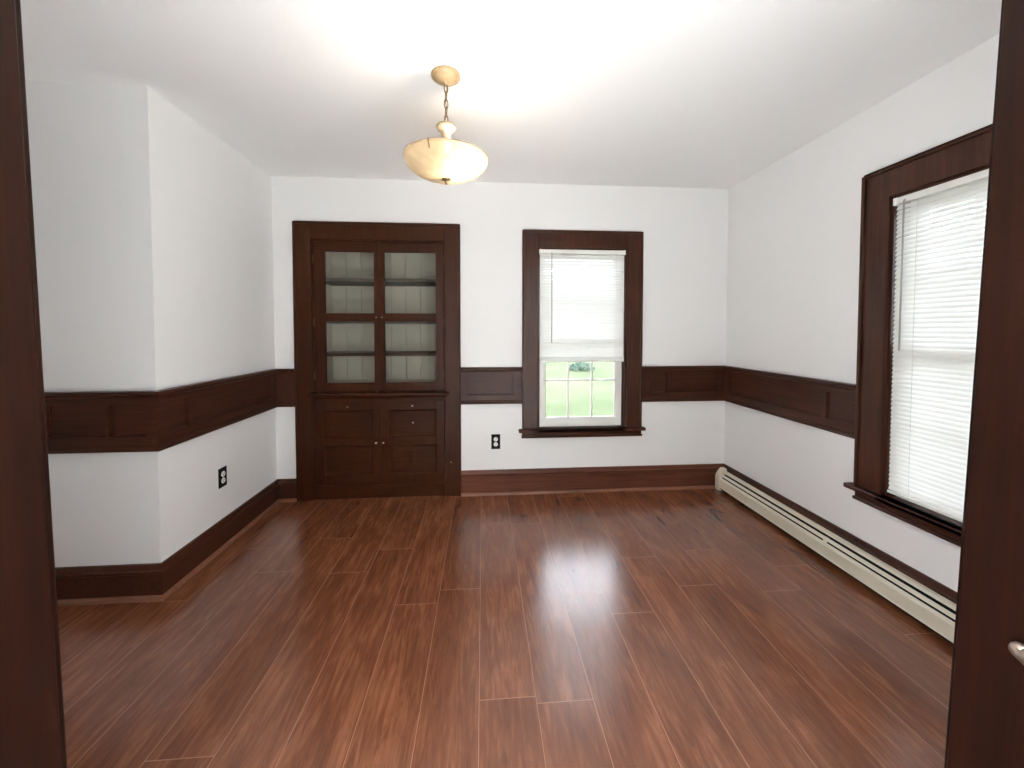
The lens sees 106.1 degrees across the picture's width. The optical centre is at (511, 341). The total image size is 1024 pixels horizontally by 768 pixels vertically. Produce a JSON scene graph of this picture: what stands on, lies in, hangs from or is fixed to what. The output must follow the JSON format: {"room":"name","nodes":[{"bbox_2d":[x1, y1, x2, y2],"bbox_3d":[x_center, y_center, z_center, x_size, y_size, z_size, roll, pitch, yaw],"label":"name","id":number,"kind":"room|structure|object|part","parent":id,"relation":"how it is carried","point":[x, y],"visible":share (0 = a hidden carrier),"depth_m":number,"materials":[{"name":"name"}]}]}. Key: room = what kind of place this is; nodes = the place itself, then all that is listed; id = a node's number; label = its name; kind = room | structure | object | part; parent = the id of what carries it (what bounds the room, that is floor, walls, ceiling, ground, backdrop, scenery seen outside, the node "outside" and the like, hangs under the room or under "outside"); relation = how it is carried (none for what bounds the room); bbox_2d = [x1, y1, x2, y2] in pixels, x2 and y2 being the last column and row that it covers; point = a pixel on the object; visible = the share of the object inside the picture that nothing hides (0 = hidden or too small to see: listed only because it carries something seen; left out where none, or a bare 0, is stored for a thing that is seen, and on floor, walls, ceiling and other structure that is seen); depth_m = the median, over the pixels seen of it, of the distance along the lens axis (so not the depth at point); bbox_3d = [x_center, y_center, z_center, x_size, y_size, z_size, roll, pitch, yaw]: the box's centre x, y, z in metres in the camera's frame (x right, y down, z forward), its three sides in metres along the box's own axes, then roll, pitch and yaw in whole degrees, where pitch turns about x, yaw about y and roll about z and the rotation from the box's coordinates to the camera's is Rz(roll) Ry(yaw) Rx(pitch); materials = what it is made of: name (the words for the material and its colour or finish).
{"room":"dining room","nodes":[
{"label":"dining room","id":0,"kind":"room"},
{"bbox_2d":[25,80,276,566],"bbox_3d":[-2.321,0.005,2.284,1.211,2.400,1.042,0,2,-4],"label":"wall","id":1,"kind":"structure","parent":0,"point":[154,235],"depth_m":1.82,"materials":[{"name":"paint"}]},
{"bbox_2d":[44,391,158,453],"bbox_3d":[-2.262,0.372,1.758,1.249,0.282,0.038,0,2,-4],"label":"chair rail","id":2,"kind":"object","parent":1,"relation":"attached to","point":[84,421],"visible":0.73,"depth_m":1.79,"materials":[{"name":"brown wood"}]},
{"bbox_3d":[-2.262,0.247,1.754,1.249,0.032,0.038,0,2,-4],"label":"cap moulding","id":3,"kind":"part","parent":2,"relation":"part of","materials":[{"name":"brown wood"}]},
{"bbox_3d":[-2.266,0.500,1.766,1.241,0.027,0.030,0,2,-4],"label":"moulding","id":4,"kind":"part","parent":2,"relation":"part of","materials":[{"name":"brown wood"}]},
{"bbox_2d":[55,478,296,605],"bbox_3d":[-2.245,1.123,2.306,1.362,0.163,1.078,0,2,-4],"label":"baseboard","id":5,"kind":"structure","parent":1,"relation":"attached to","point":[148,582],"depth_m":1.83,"materials":[{"name":"brown wood"}]},
{"bbox_2d":[218,466,226,488],"bbox_3d":[-1.707,0.798,2.274,0.010,0.115,0.069,0,2,-4],"label":"wall outlet","id":6,"kind":"object","parent":1,"relation":"attached to","point":[222,472],"visible":1,"depth_m":2.27,"materials":[{"name":"black plastic"}]},
{"bbox_2d":[157,369,294,450],"bbox_3d":[-1.641,0.355,2.327,0.151,0.282,1.080,0,2,-4],"label":"chair rail","id":7,"kind":"object","parent":1,"relation":"attached to","point":[186,412],"visible":0.96,"depth_m":2.21,"materials":[{"name":"brown wood"}]},
{"bbox_3d":[-1.641,0.230,2.323,0.151,0.032,1.080,0,2,-4],"label":"cap moulding","id":8,"kind":"part","parent":7,"relation":"part of","materials":[{"name":"brown wood"}]},
{"bbox_3d":[-1.641,0.482,2.335,0.151,0.027,1.072,0,2,-4],"label":"moulding","id":9,"kind":"part","parent":7,"relation":"part of","materials":[{"name":"brown wood"}]},
{"bbox_2d":[271,176,728,478],"bbox_3d":[-0.544,-0.017,3.020,4.866,2.400,0.160,0,2,-4],"label":"wall","id":10,"kind":"structure","parent":0,"point":[685,253],"depth_m":2.99,"materials":[{"name":"paint"}]},
{"bbox_2d":[491,434,499,448],"bbox_3d":[-0.126,0.774,2.990,0.069,0.115,0.010,0,2,-4],"label":"wall outlet","id":11,"kind":"object","parent":10,"relation":"attached to","point":[495,438],"visible":1,"depth_m":2.99,"materials":[{"name":"black plastic"}]},
{"bbox_2d":[461,463,723,496],"bbox_3d":[0.669,1.087,3.046,2.128,0.190,0.036,0,2,-4],"label":"baseboard","id":12,"kind":"structure","parent":10,"relation":"attached to","point":[496,482],"depth_m":3.04,"materials":[{"name":"red wood"}]},
{"bbox_3d":[0.661,1.173,3.039,2.110,0.019,0.018,0,2,-4],"label":"shoe moulding","id":13,"kind":"part","parent":12,"relation":"part of","materials":[{"name":"brown wood"}]},
{"bbox_2d":[460,229,725,437],"bbox_3d":[0.664,-0.060,3.083,2.128,1.608,0.212,0,2,-4],"label":"window","id":14,"kind":"structure","parent":10,"relation":"in","point":[627,379],"depth_m":3.01,"materials":[{"name":"brown wood"}]},
{"bbox_3d":[-0.156,0.463,2.968,0.473,0.027,0.030,0,2,-4],"label":"moulding","id":15,"kind":"part","parent":14,"relation":"part of","materials":[{"name":"brown wood"}]},
{"bbox_3d":[-0.156,0.211,2.956,0.473,0.032,0.038,0,2,-4],"label":"cap moulding","id":16,"kind":"part","parent":14,"relation":"part of","materials":[{"name":"brown wood"}]},
{"bbox_3d":[0.546,0.316,3.089,0.682,0.713,0.034,0,2,-4],"label":"sash","id":17,"kind":"part","parent":14,"relation":"part of","materials":[{"name":"paint"}]},
{"bbox_2d":[539,249,625,361],"bbox_3d":[0.550,-0.280,3.012,0.680,0.873,0.047,0,2,-4],"label":"blind","id":18,"kind":"object","parent":14,"relation":"attached to","point":[595,294],"visible":1,"depth_m":3.02,"materials":[{"name":"white plastic"}]},
{"bbox_3d":[0.550,0.150,3.030,0.668,0.013,0.026,0,2,-4],"label":"rail","id":19,"kind":"part","parent":18,"relation":"part of","materials":[{"name":"white plastic"}]},
{"bbox_3d":[0.550,-0.699,3.004,0.680,0.035,0.037,0,2,-4],"label":"head rail","id":20,"kind":"part","parent":18,"relation":"part of","materials":[{"name":"white plastic"}]},
{"bbox_3d":[0.543,-0.360,3.106,0.682,0.721,0.034,0,2,-4],"label":"sash","id":21,"kind":"part","parent":14,"relation":"part of","materials":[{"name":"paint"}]},
{"bbox_3d":[1.378,0.459,3.083,0.706,0.027,0.030,0,2,-4],"label":"moulding","id":22,"kind":"part","parent":14,"relation":"part of","materials":[{"name":"brown wood"}]},
{"bbox_3d":[1.378,0.207,3.071,0.706,0.032,0.038,0,2,-4],"label":"cap moulding","id":23,"kind":"part","parent":14,"relation":"part of","materials":[{"name":"brown wood"}]},
{"bbox_2d":[57,489,952,767],"bbox_3d":[-0.050,1.324,0.373,5.650,0.120,6.271,0,2,-4],"label":"floor","id":24,"kind":"structure","parent":0,"point":[686,628],"depth_m":1.54,"materials":[{"name":"laminate"}]},
{"bbox_2d":[292,221,460,500],"bbox_3d":[-1.013,0.144,3.086,1.216,2.077,0.468,0,2,-4],"label":"china cabinet","id":25,"kind":"object","parent":24,"relation":"on","point":[377,306],"visible":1,"depth_m":2.93,"materials":[{"name":"brown wood"}]},
{"bbox_3d":[-1.235,-0.183,2.894,0.473,1.125,0.024,0,2,-4],"label":"glass door","id":26,"kind":"part","parent":25,"relation":"part of","materials":[{"name":"brown wood"}]},
{"bbox_3d":[-1.235,0.765,2.923,0.473,0.633,0.024,0,2,-4],"label":"cupboard door","id":27,"kind":"part","parent":25,"relation":"part of","materials":[{"name":"brown wood"}]},
{"bbox_3d":[-1.235,0.622,2.919,0.371,0.215,0.020,0,2,-4],"label":"panel","id":28,"kind":"part","parent":25,"relation":"part of","materials":[{"name":"brown wood"}]},
{"bbox_3d":[-1.235,0.896,2.928,0.371,0.223,0.020,0,2,-4],"label":"panel","id":29,"kind":"part","parent":25,"relation":"part of","materials":[{"name":"brown wood"}]},
{"bbox_3d":[-0.995,0.414,2.906,0.976,0.024,0.022,0,2,-4],"label":"ledge moulding","id":30,"kind":"part","parent":25,"relation":"part of","materials":[{"name":"brown wood"}]},
{"bbox_2d":[326,321,435,323],"bbox_3d":[-1.011,-0.161,3.109,0.972,0.022,0.307,0,2,-4],"label":"shelf","id":31,"kind":"object","parent":25,"relation":"attached to","point":[328,322],"depth_m":2.97,"materials":[{"name":"paint"}]},
{"bbox_2d":[326,278,435,286],"bbox_3d":[-1.011,-0.479,3.099,0.972,0.026,0.307,0,2,-4],"label":"shelf","id":32,"kind":"object","parent":25,"relation":"attached to","point":[330,282],"depth_m":3.00,"materials":[{"name":"paint"}]},
{"bbox_2d":[327,351,435,355],"bbox_3d":[-1.011,0.092,3.117,0.972,0.024,0.307,0,2,-4],"label":"shelf","id":33,"kind":"object","parent":25,"relation":"attached to","point":[329,353],"depth_m":2.99,"materials":[{"name":"brown wood"}]},
{"bbox_3d":[-0.760,-0.184,2.929,0.478,1.125,0.024,0,2,-4],"label":"glass door","id":34,"kind":"part","parent":25,"relation":"part of","materials":[{"name":"brown wood"}]},
{"bbox_3d":[-0.760,0.764,2.958,0.478,0.633,0.024,0,2,-4],"label":"cupboard door","id":35,"kind":"part","parent":25,"relation":"part of","materials":[{"name":"brown wood"}]},
{"bbox_3d":[-0.758,0.620,2.955,0.366,0.215,0.020,0,2,-4],"label":"panel","id":36,"kind":"part","parent":25,"relation":"part of","materials":[{"name":"brown wood"}]},
{"bbox_3d":[-0.758,0.895,2.963,0.366,0.223,0.020,0,2,-4],"label":"panel","id":37,"kind":"part","parent":25,"relation":"part of","materials":[{"name":"brown wood"}]},
{"bbox_2d":[715,467,955,643],"bbox_3d":[1.757,1.129,1.972,0.071,0.172,2.280,0,2,-4],"label":"baseboard heater","id":38,"kind":"object","parent":24,"relation":"on","point":[926,606],"visible":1,"depth_m":1.96,"materials":[{"name":"metal"}]},
{"bbox_2d":[20,0,1001,188],"bbox_3d":[-0.050,-1.195,0.296,5.650,0.120,6.271,0,2,-4],"label":"ceiling","id":39,"kind":"structure","parent":0,"point":[708,94],"depth_m":1.68,"materials":[{"name":"paint"}]},
{"bbox_2d":[403,65,487,184],"bbox_3d":[-0.291,-0.938,1.705,0.372,0.479,0.372,0,2,-4],"label":"pendant light","id":40,"kind":"object","parent":39,"relation":"hanging from","point":[444,159],"visible":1,"depth_m":1.63,"materials":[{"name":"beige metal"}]},
{"bbox_3d":[-0.291,-0.768,1.710,0.368,0.088,0.368,0,2,-4],"label":"lamp shade","id":41,"kind":"part","parent":40,"relation":"part of","materials":[{"name":"beige glass"}]},
{"bbox_3d":[-0.291,-1.051,1.702,0.017,0.184,0.017,0,2,12],"label":"chain","id":42,"kind":"part","parent":40,"relation":"part of","materials":[{"name":"gold metal"}]},
{"bbox_2d":[724,34,998,591],"bbox_3d":[1.896,0.015,1.944,0.160,2.400,2.351,0,2,-4],"label":"wall","id":43,"kind":"structure","parent":0,"point":[794,223],"depth_m":2.24,"materials":[{"name":"paint"}]},
{"bbox_2d":[723,464,956,603],"bbox_3d":[1.805,1.120,1.971,0.023,0.190,2.351,0,2,-4],"label":"baseboard","id":44,"kind":"structure","parent":43,"relation":"attached to","point":[923,579],"depth_m":2.00,"materials":[{"name":"brown wood"}]},
{"bbox_2d":[724,123,992,546],"bbox_3d":[1.860,-0.014,2.056,0.215,1.662,2.121,0,2,-4],"label":"window","id":45,"kind":"structure","parent":43,"relation":"in","point":[967,154],"depth_m":1.90,"materials":[{"name":"brown wood"}]},
{"bbox_3d":[1.756,0.475,2.564,0.030,0.027,1.121,0,2,-4],"label":"moulding","id":46,"kind":"part","parent":45,"relation":"part of","materials":[{"name":"brown wood"}]},
{"bbox_3d":[1.752,0.223,2.556,0.038,0.032,1.121,0,2,-4],"label":"cap moulding","id":47,"kind":"part","parent":45,"relation":"part of","materials":[{"name":"brown wood"}]},
{"bbox_3d":[1.907,0.393,1.524,0.034,0.732,0.688,0,2,-4],"label":"sash","id":48,"kind":"part","parent":45,"relation":"part of","materials":[{"name":"paint"}]},
{"bbox_2d":[887,169,988,521],"bbox_3d":[1.847,0.033,1.509,0.047,1.407,0.686,0,2,-4],"label":"blind","id":49,"kind":"object","parent":45,"relation":"attached to","point":[936,321],"visible":0.71,"depth_m":1.67,"materials":[{"name":"white plastic"}]},
{"bbox_3d":[1.835,0.038,1.752,0.029,1.370,0.002,0,2,-4],"label":"ladder cord","id":50,"kind":"part","parent":49,"relation":"part of","materials":[{"name":"white fabric"}]},
{"bbox_3d":[1.853,0.730,1.530,0.026,0.013,0.674,0,2,-4],"label":"rail","id":51,"kind":"part","parent":49,"relation":"part of","materials":[{"name":"white plastic"}]},
{"bbox_3d":[1.852,-0.652,1.488,0.037,0.035,0.686,0,2,-4],"label":"head rail","id":52,"kind":"part","parent":49,"relation":"part of","materials":[{"name":"white plastic"}]},
{"bbox_3d":[1.943,-0.302,1.506,0.034,0.740,0.688,0,2,-4],"label":"sash","id":53,"kind":"part","parent":45,"relation":"part of","materials":[{"name":"paint"}]},
{"bbox_3d":[-0.013,0.059,0.512,5.550,2.400,0.220,0,2,-4],"label":"wall","id":54,"kind":"structure","parent":0,"visible":0},
{"bbox_2d":[0,0,66,767],"bbox_3d":[-0.742,0.221,0.457,0.155,2.080,0.268,0,2,-4],"label":"door frame","id":55,"kind":"structure","parent":54,"relation":"attached to","point":[32,725],"depth_m":0.55,"materials":[{"name":"brown wood"}]},
{"bbox_2d":[944,0,1023,767],"bbox_3d":[0.880,0.217,0.578,0.198,2.080,0.268,0,2,-4],"label":"door frame","id":56,"kind":"structure","parent":54,"relation":"attached to","point":[985,725],"depth_m":0.65,"materials":[{"name":"brown wood"}]},
{"bbox_3d":[0.806,0.503,0.569,0.030,0.055,0.101,0,2,-13],"label":"pull handle","id":57,"kind":"part","parent":56,"relation":"part of","materials":[{"name":"metal"}]},
{"label":"outside","id":58,"kind":"structure","parent":0,"visible":0},
{"bbox_2d":[546,362,613,416],"bbox_3d":[25.065,-0.078,67.087,240.000,0.200,190.000,0,2,-4],"label":"lawn","id":59,"kind":"structure","parent":58,"point":[556,391],"depth_m":11.79,"materials":[{"name":"green plant"}]},
{"bbox_2d":[569,362,594,370],"bbox_3d":[3.256,1.114,17.938,1.307,0.480,1.036,0,2,-4],"label":"shrub","id":60,"kind":"object","parent":59,"relation":"on","point":[578,365],"visible":0.91,"depth_m":17.72,"materials":[{"name":"green plant"}]}
]}

